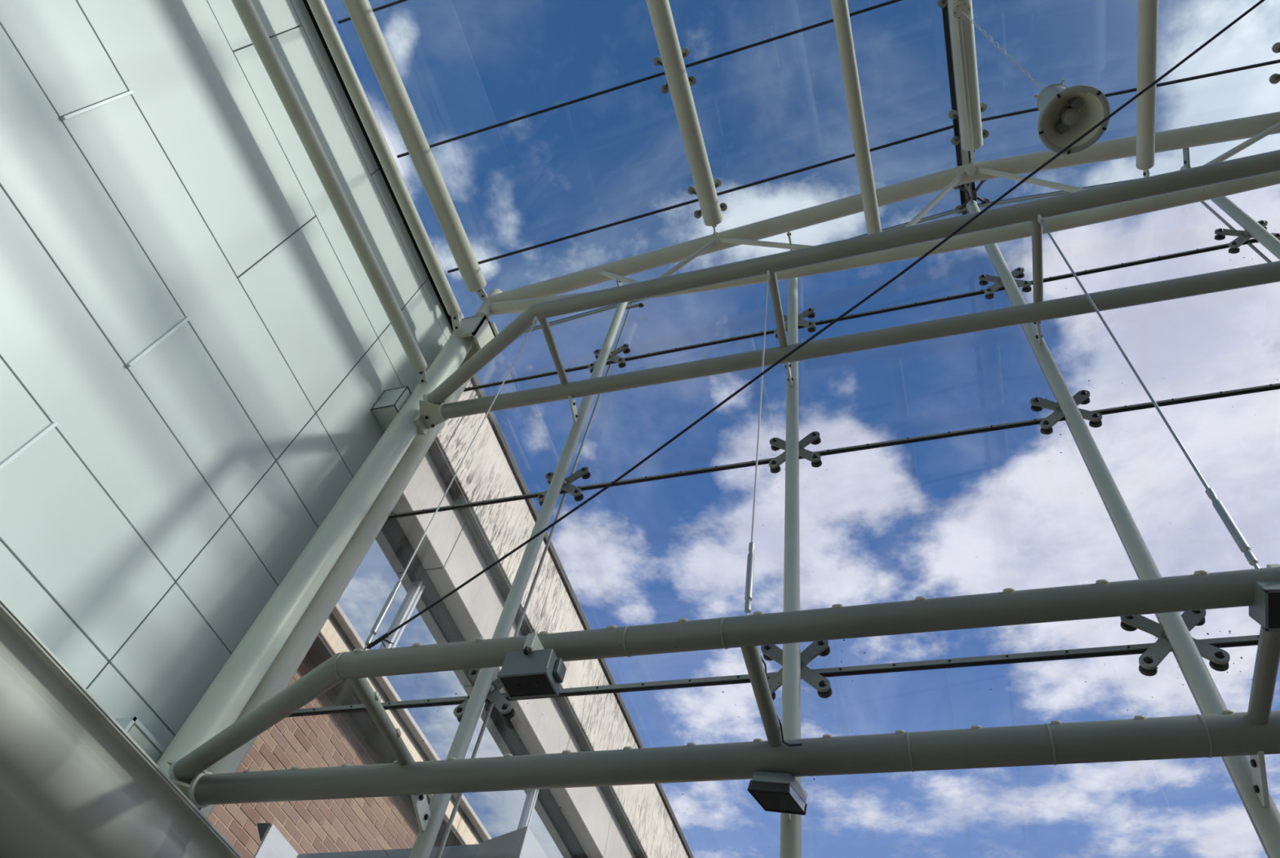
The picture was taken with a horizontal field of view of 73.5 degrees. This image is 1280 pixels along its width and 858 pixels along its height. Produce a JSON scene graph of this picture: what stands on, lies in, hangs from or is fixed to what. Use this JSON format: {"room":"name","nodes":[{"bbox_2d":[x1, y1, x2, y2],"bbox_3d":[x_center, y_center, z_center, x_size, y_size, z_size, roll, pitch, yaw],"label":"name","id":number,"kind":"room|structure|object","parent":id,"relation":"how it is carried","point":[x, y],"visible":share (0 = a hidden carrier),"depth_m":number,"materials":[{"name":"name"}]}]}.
{"room":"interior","nodes":[
{"label":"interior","id":0,"kind":"room"},
{"bbox_2d":[0,0,453,749],"bbox_3d":[-4.452,-3.720,1.696,0.275,8.838,13.648,-9,-58,16],"label":"wall","id":1,"kind":"structure","parent":0,"point":[197,350],"depth_m":5.11,"materials":[{"name":"grey metal"}]},
{"bbox_2d":[0,596,241,857],"bbox_3d":[-5.194,-3.082,0.983,2.726,0.376,13.536,-9,-58,16],"label":"trim","id":2,"kind":"structure","parent":1,"relation":"attached to","point":[74,783],"depth_m":3.57,"materials":[{"name":"metal"}]},
{"bbox_2d":[155,288,502,778],"bbox_3d":[-1.911,0.323,6.452,0.339,5.645,0.374,-9,-58,16],"label":"column","id":3,"kind":"structure","parent":2,"relation":"on","point":[224,700],"depth_m":5.47,"materials":[{"name":"metal"}]},
{"bbox_2d":[231,0,427,383],"bbox_3d":[-3.675,-5.731,3.967,0.120,0.128,13.139,-9,-58,16],"label":"tube","id":4,"kind":"object","parent":3,"relation":"attached to","point":[246,10],"visible":1,"depth_m":6.35,"materials":[{"name":"paint"}]},
{"bbox_2d":[306,0,461,333],"bbox_3d":[-3.526,-6.244,4.669,0.118,0.162,13.108,-9,-58,16],"label":"tube","id":5,"kind":"object","parent":3,"relation":"attached to","point":[321,13],"visible":1,"depth_m":7.13,"materials":[{"name":"paint"}]},
{"bbox_2d":[166,566,1279,810],"bbox_3d":[0.610,1.028,3.191,6.330,0.240,0.904,-9,-58,16],"label":"truss","id":6,"kind":"object","parent":3,"relation":"attached to","point":[1227,733],"visible":0.99,"depth_m":3.18,"materials":[{"name":"grey metal"}]},
{"bbox_2d":[367,632,393,648],"bbox_3d":[-1.073,0.891,3.587,0.098,0.085,0.072,-24,-63,24],"label":"knot","id":7,"kind":"object","parent":6,"relation":"attached to","point":[382,637],"visible":0.95,"depth_m":3.56,"materials":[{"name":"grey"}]},
{"bbox_2d":[497,632,566,699],"bbox_3d":[-0.383,0.850,3.104,0.208,0.176,0.158,-9,-58,16],"label":"floodlight","id":8,"kind":"object","parent":6,"relation":"hanging from","point":[534,672],"visible":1,"depth_m":3.05,"materials":[{"name":"grey metal"}]},
{"bbox_2d":[746,771,807,815],"bbox_3d":[0.526,1.361,3.246,0.206,0.246,0.333,-2,-56,12],"label":"floodlight","id":9,"kind":"object","parent":6,"relation":"hanging from","point":[775,792],"visible":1,"depth_m":3.12,"materials":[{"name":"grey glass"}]},
{"bbox_2d":[760,656,802,746],"bbox_3d":[0.561,1.084,3.482,0.192,0.482,0.008,-9,-58,16],"label":"wire","id":10,"kind":"object","parent":6,"relation":"hanging from","point":[763,661],"visible":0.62,"depth_m":3.33,"materials":[{"name":"grey metal"}]},
{"bbox_2d":[366,0,1265,648],"bbox_3d":[0.806,-0.460,3.352,4.443,1.772,0.107,-27,-64,25],"label":"cable","id":11,"kind":"object","parent":6,"relation":"attached to","point":[1258,3],"visible":1,"depth_m":3.44,"materials":[{"name":"grey metal"}]},
{"bbox_2d":[1037,214,1259,568],"bbox_3d":[2.136,-0.410,3.857,0.047,2.994,0.036,-9,-58,16],"label":"rod","id":12,"kind":"object","parent":6,"relation":"attached to","point":[1230,525],"visible":0.97,"depth_m":3.06,"materials":[{"name":"silver metal"}]},
{"bbox_2d":[1248,564,1279,631],"bbox_3d":[1.933,0.499,2.546,0.208,0.220,0.179,-4,-57,13],"label":"floodlight","id":13,"kind":"object","parent":6,"relation":"attached to","point":[1264,609],"visible":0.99,"depth_m":2.49,"materials":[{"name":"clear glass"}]},
{"bbox_2d":[413,149,1279,435],"bbox_3d":[1.894,-0.948,5.622,8.024,0.406,0.906,-9,-58,16],"label":"truss","id":14,"kind":"object","parent":3,"relation":"attached to","point":[434,410],"visible":0.99,"depth_m":5.63,"materials":[{"name":"grey metal"}]},
{"bbox_2d":[364,315,538,649],"bbox_3d":[-0.938,0.070,4.799,0.054,3.021,0.036,-9,-58,16],"label":"rod","id":15,"kind":"object","parent":14,"relation":"hanging from","point":[373,632],"visible":0.99,"depth_m":3.98,"materials":[{"name":"silver metal"}]},
{"bbox_2d":[744,270,770,615],"bbox_3d":[0.610,-0.165,4.314,0.033,3.002,0.036,-9,-58,16],"label":"rod","id":16,"kind":"object","parent":14,"relation":"hanging from","point":[750,559],"visible":0.96,"depth_m":3.42,"materials":[{"name":"silver metal"}]},
{"bbox_2d":[200,321,498,819],"bbox_3d":[-1.894,0.523,6.433,0.210,5.395,0.394,37,-58,-16],"label":"column","id":17,"kind":"structure","parent":2,"relation":"on","point":[292,653],"depth_m":5.69,"materials":[{"name":"metal"}]},
{"bbox_2d":[115,715,165,763],"bbox_3d":[-2.608,1.681,4.336,0.114,0.304,0.301,-9,-58,16],"label":"wall light","id":18,"kind":"object","parent":1,"relation":"attached to","point":[132,726],"visible":0.13,"depth_m":4.40,"materials":[{"name":"grey metal"}]},
{"bbox_2d":[127,724,160,762],"bbox_3d":[-2.554,1.625,4.394,0.015,0.070,0.241,-9,-58,16],"label":"diffuser","id":19,"kind":"object","parent":18,"relation":"attached to","point":[138,733],"depth_m":4.41,"materials":[{"name":"white metal"}]},
{"bbox_2d":[302,0,464,331],"bbox_3d":[-3.683,-6.283,5.301,0.182,0.138,13.600,-9,-58,16],"label":"trim","id":20,"kind":"structure","parent":1,"relation":"on","point":[307,6],"depth_m":7.71,"materials":[{"name":"black metal"}]},
{"bbox_2d":[370,386,411,432],"bbox_3d":[-2.024,-0.134,7.147,0.224,0.295,0.311,-9,-58,16],"label":"wall light","id":21,"kind":"object","parent":1,"relation":"attached to","point":[390,402],"depth_m":7.03,"materials":[{"name":"glass"}]},
{"bbox_2d":[286,177,1279,857],"bbox_3d":[3.125,0.545,3.926,11.478,9.893,0.038,-9,-58,16],"label":"window frame","id":22,"kind":"structure","parent":1,"relation":"in","point":[1251,640],"depth_m":5.02,"materials":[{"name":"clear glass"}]},
{"bbox_2d":[453,668,515,722],"bbox_3d":[-0.814,1.406,4.625,0.338,0.323,0.122,-9,-58,16],"label":"fitting","id":23,"kind":"object","parent":22,"relation":"attached to","point":[499,700],"visible":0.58,"depth_m":4.55,"materials":[{"name":"metal"}]},
{"bbox_2d":[536,466,591,506],"bbox_3d":[-0.549,0.388,6.098,0.338,0.323,0.122,-9,-58,16],"label":"fitting","id":24,"kind":"object","parent":22,"relation":"attached to","point":[574,491],"visible":0.79,"depth_m":6.07,"materials":[{"name":"metal"}]},
{"bbox_2d":[587,343,631,373],"bbox_3d":[-0.278,-0.649,7.598,0.338,0.323,0.122,-9,-58,16],"label":"fitting","id":25,"kind":"object","parent":22,"relation":"attached to","point":[624,348],"visible":0.79,"depth_m":7.57,"materials":[{"name":"metal"}]},
{"bbox_2d":[768,431,822,473],"bbox_3d":[1.016,0.131,5.639,0.338,0.323,0.122,-9,-58,16],"label":"fitting","id":26,"kind":"object","parent":22,"relation":"attached to","point":[776,443],"visible":0.89,"depth_m":5.61,"materials":[{"name":"metal"}]},
{"bbox_2d":[773,307,816,338],"bbox_3d":[1.287,-0.906,7.138,0.338,0.323,0.122,-9,-58,16],"label":"fitting","id":27,"kind":"object","parent":22,"relation":"attached to","point":[809,313],"visible":0.56,"depth_m":7.10,"materials":[{"name":"metal"}]},
{"bbox_2d":[760,640,832,700],"bbox_3d":[0.751,1.149,4.165,0.338,0.323,0.122,-9,-58,16],"label":"fitting","id":28,"kind":"object","parent":22,"relation":"attached to","point":[771,652],"visible":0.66,"depth_m":4.15,"materials":[{"name":"metal"}]},
{"bbox_2d":[978,267,1031,299],"bbox_3d":[2.843,-1.162,6.681,0.338,0.323,0.122,-9,-58,16],"label":"fitting","id":29,"kind":"object","parent":22,"relation":"attached to","point":[1018,273],"visible":0.85,"depth_m":6.66,"materials":[{"name":"metal"}]},
{"bbox_2d":[1030,390,1102,434],"bbox_3d":[2.572,-0.125,5.182,0.338,0.323,0.122,-9,-58,16],"label":"fitting","id":30,"kind":"object","parent":22,"relation":"attached to","point":[1082,397],"visible":0.88,"depth_m":5.16,"materials":[{"name":"metal"}]},
{"bbox_2d":[1120,609,1230,675],"bbox_3d":[2.306,0.894,3.708,0.338,0.323,0.122,-9,-58,16],"label":"fitting","id":31,"kind":"object","parent":22,"relation":"attached to","point":[1148,661],"visible":0.77,"depth_m":3.67,"materials":[{"name":"metal"}]},
{"bbox_2d":[1214,220,1279,253],"bbox_3d":[4.417,-1.420,6.219,0.338,0.323,0.122,-9,-58,16],"label":"fitting","id":32,"kind":"object","parent":22,"relation":"attached to","point":[1242,236],"visible":0.66,"depth_m":6.22,"materials":[{"name":"metal"}]},
{"bbox_2d":[337,0,1279,273],"bbox_3d":[1.870,-7.456,4.123,11.476,1.012,13.638,-9,-58,16],"label":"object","id":33,"kind":"structure","parent":0,"point":[963,157],"depth_m":7.68,"materials":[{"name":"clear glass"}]},
{"bbox_2d":[937,0,946,8],"bbox_3d":[2.623,-3.688,7.092,0.324,0.100,0.316,-9,-58,16],"label":"roof fitting","id":34,"kind":"object","parent":33,"relation":"attached to","point":[941,3],"visible":1,"depth_m":7.20,"materials":[{"name":"metal"}]},
{"bbox_2d":[948,102,989,145],"bbox_3d":[2.957,-2.731,7.693,0.324,0.100,0.316,-9,-58,16],"label":"roof fitting","id":35,"kind":"object","parent":33,"relation":"attached to","point":[953,114],"visible":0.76,"depth_m":7.69,"materials":[{"name":"metal"}]},
{"bbox_2d":[953,179,990,213],"bbox_3d":[3.117,-2.205,8.051,0.324,0.125,0.316,-9,-58,16],"label":"roof fitting","id":36,"kind":"object","parent":33,"relation":"attached to","point":[974,192],"visible":0.66,"depth_m":8.03,"materials":[{"name":"metal"}]},
{"bbox_3d":[3.368,-7.931,3.427,0.180,0.180,13.004,-9,-58,16],"label":"tube","id":37,"kind":"object","parent":33,"relation":"attached to","visible":0},
{"bbox_2d":[1269,42,1279,84],"bbox_3d":[5.168,-2.905,6.743,0.324,0.125,0.316,-9,-58,16],"label":"roof fitting","id":38,"kind":"object","parent":37,"relation":"attached to","point":[1274,78],"visible":1,"depth_m":6.83,"materials":[{"name":"metal"}]},
{"bbox_3d":[0.372,-2.137,-3.572,11.680,0.100,13.574,-9,-58,16],"label":"floor","id":39,"kind":"structure","parent":0,"visible":0},
{"bbox_2d":[408,280,628,857],"bbox_3d":[-0.848,1.174,4.640,0.094,9.181,0.333,-9,-58,16],"label":"column","id":40,"kind":"structure","parent":39,"relation":"on","point":[429,817],"depth_m":4.98,"materials":[{"name":"metal"}]},
{"bbox_2d":[626,302,644,309],"bbox_3d":[-0.049,-1.192,8.327,0.180,0.043,0.053,-9,-58,16],"label":"glass clip","id":41,"kind":"object","parent":40,"relation":"attached to","point":[640,304],"visible":0.98,"depth_m":8.32,"materials":[{"name":"metal"}]},
{"bbox_2d":[779,231,801,857],"bbox_3d":[0.735,0.847,4.281,0.094,9.431,0.333,-9,-58,16],"label":"column","id":42,"kind":"structure","parent":39,"relation":"on","point":[790,846],"depth_m":4.59,"materials":[{"name":"metal"}]},
{"bbox_2d":[966,182,1279,857],"bbox_3d":[2.309,0.522,3.925,0.094,9.678,0.333,-9,-58,16],"label":"column","id":43,"kind":"structure","parent":39,"relation":"on","point":[1248,772],"depth_m":3.92,"materials":[{"name":"metal"}]},
{"bbox_2d":[486,111,1279,315],"bbox_3d":[3.020,-1.931,7.052,9.554,1.605,0.185,-9,-58,16],"label":"truss","id":44,"kind":"object","parent":43,"relation":"attached to","point":[1256,127],"visible":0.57,"depth_m":7.27,"materials":[{"name":"metal"}]},
{"bbox_2d":[342,0,487,300],"bbox_3d":[-3.412,-6.597,5.139,0.195,0.195,13.078,-9,-58,16],"label":"tube","id":45,"kind":"object","parent":44,"relation":"attached to","point":[361,13],"visible":1,"depth_m":7.59,"materials":[{"name":"paint"}]},
{"bbox_2d":[645,0,723,234],"bbox_3d":[-1.121,-7.150,4.777,0.180,0.180,13.107,-9,-58,16],"label":"tube","id":46,"kind":"object","parent":44,"relation":"attached to","point":[660,11],"visible":0.94,"depth_m":7.44,"materials":[{"name":"paint"}]},
{"bbox_2d":[653,47,696,93],"bbox_3d":[0.301,-3.127,7.488,0.324,0.125,0.316,-9,-58,16],"label":"roof fitting","id":47,"kind":"object","parent":46,"relation":"on","point":[657,60],"visible":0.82,"depth_m":7.46,"materials":[{"name":"metal"}]},
{"bbox_2d":[687,178,727,218],"bbox_3d":[0.635,-2.170,8.089,0.324,0.125,0.316,-9,-58,16],"label":"roof fitting","id":48,"kind":"object","parent":46,"relation":"on","point":[691,190],"visible":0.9,"depth_m":8.06,"materials":[{"name":"metal"}]},
{"bbox_2d":[947,0,982,165],"bbox_3d":[1.143,-7.681,4.332,0.180,0.250,13.074,-9,-58,16],"label":"tube","id":49,"kind":"object","parent":44,"relation":"attached to","point":[962,33],"visible":0.97,"depth_m":7.24,"materials":[{"name":"paint"}]},
{"bbox_2d":[961,10,1110,154],"bbox_3d":[2.388,-2.455,5.579,0.330,3.324,0.330,-9,-58,16],"label":"loudspeaker","id":50,"kind":"object","parent":49,"relation":"hanging from","point":[1066,113],"visible":0.96,"depth_m":4.30,"materials":[{"name":"metal"}]},
{"bbox_2d":[1032,78,1066,112],"bbox_3d":[2.190,-1.691,4.475,0.199,0.250,0.196,-9,-58,16],"label":"canister","id":51,"kind":"object","parent":50,"relation":"on","point":[1051,90],"depth_m":4.50,"materials":[{"name":"paint"}]},
{"bbox_2d":[1179,147,1279,260],"bbox_3d":[3.865,0.333,3.362,0.094,9.431,0.333,-9,-58,16],"label":"column","id":52,"kind":"structure","parent":39,"relation":"on","point":[1257,231],"depth_m":6.18,"materials":[{"name":"metal"}]},
{"bbox_3d":[-0.920,-10.217,-3.455,11.680,8.800,0.160,-9,-58,16],"label":"wall","id":53,"kind":"structure","parent":0,"visible":0},
{"bbox_2d":[830,0,881,234],"bbox_3d":[0.069,-6.820,3.626,0.112,0.151,13.143,-9,-58,16],"label":"tube","id":54,"kind":"object","parent":53,"relation":"attached to","point":[840,11],"visible":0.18,"depth_m":6.40,"materials":[{"name":"paint"}]},
{"bbox_2d":[1135,0,1158,177],"bbox_3d":[1.911,-7.093,3.034,0.118,0.177,13.139,-9,-58,16],"label":"tube","id":55,"kind":"object","parent":53,"relation":"attached to","point":[1148,10],"visible":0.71,"depth_m":5.96,"materials":[{"name":"paint"}]},
{"label":"outside","id":56,"kind":"structure","parent":0,"visible":0},
{"bbox_3d":[14.180,19.344,8.725,44.000,0.100,41.646,-9,-58,16],"label":"pavement","id":57,"kind":"object","parent":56,"visible":0},
{"bbox_2d":[208,373,693,857],"bbox_3d":[-2.848,9.243,10.829,5.475,9.790,17.550,-9,-58,16],"label":"office building","id":58,"kind":"structure","parent":57,"relation":"on","point":[631,820],"depth_m":9.14,"materials":[{"name":"concrete"}]},
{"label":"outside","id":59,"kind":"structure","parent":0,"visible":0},
{"bbox_2d":[253,822,547,857],"bbox_3d":[-1.608,2.969,4.651,1.915,1.676,0.361,-9,-58,16],"label":"cladding","id":60,"kind":"object","parent":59,"point":[522,842],"visible":1,"depth_m":5.31,"materials":[{"name":"grey metal"}]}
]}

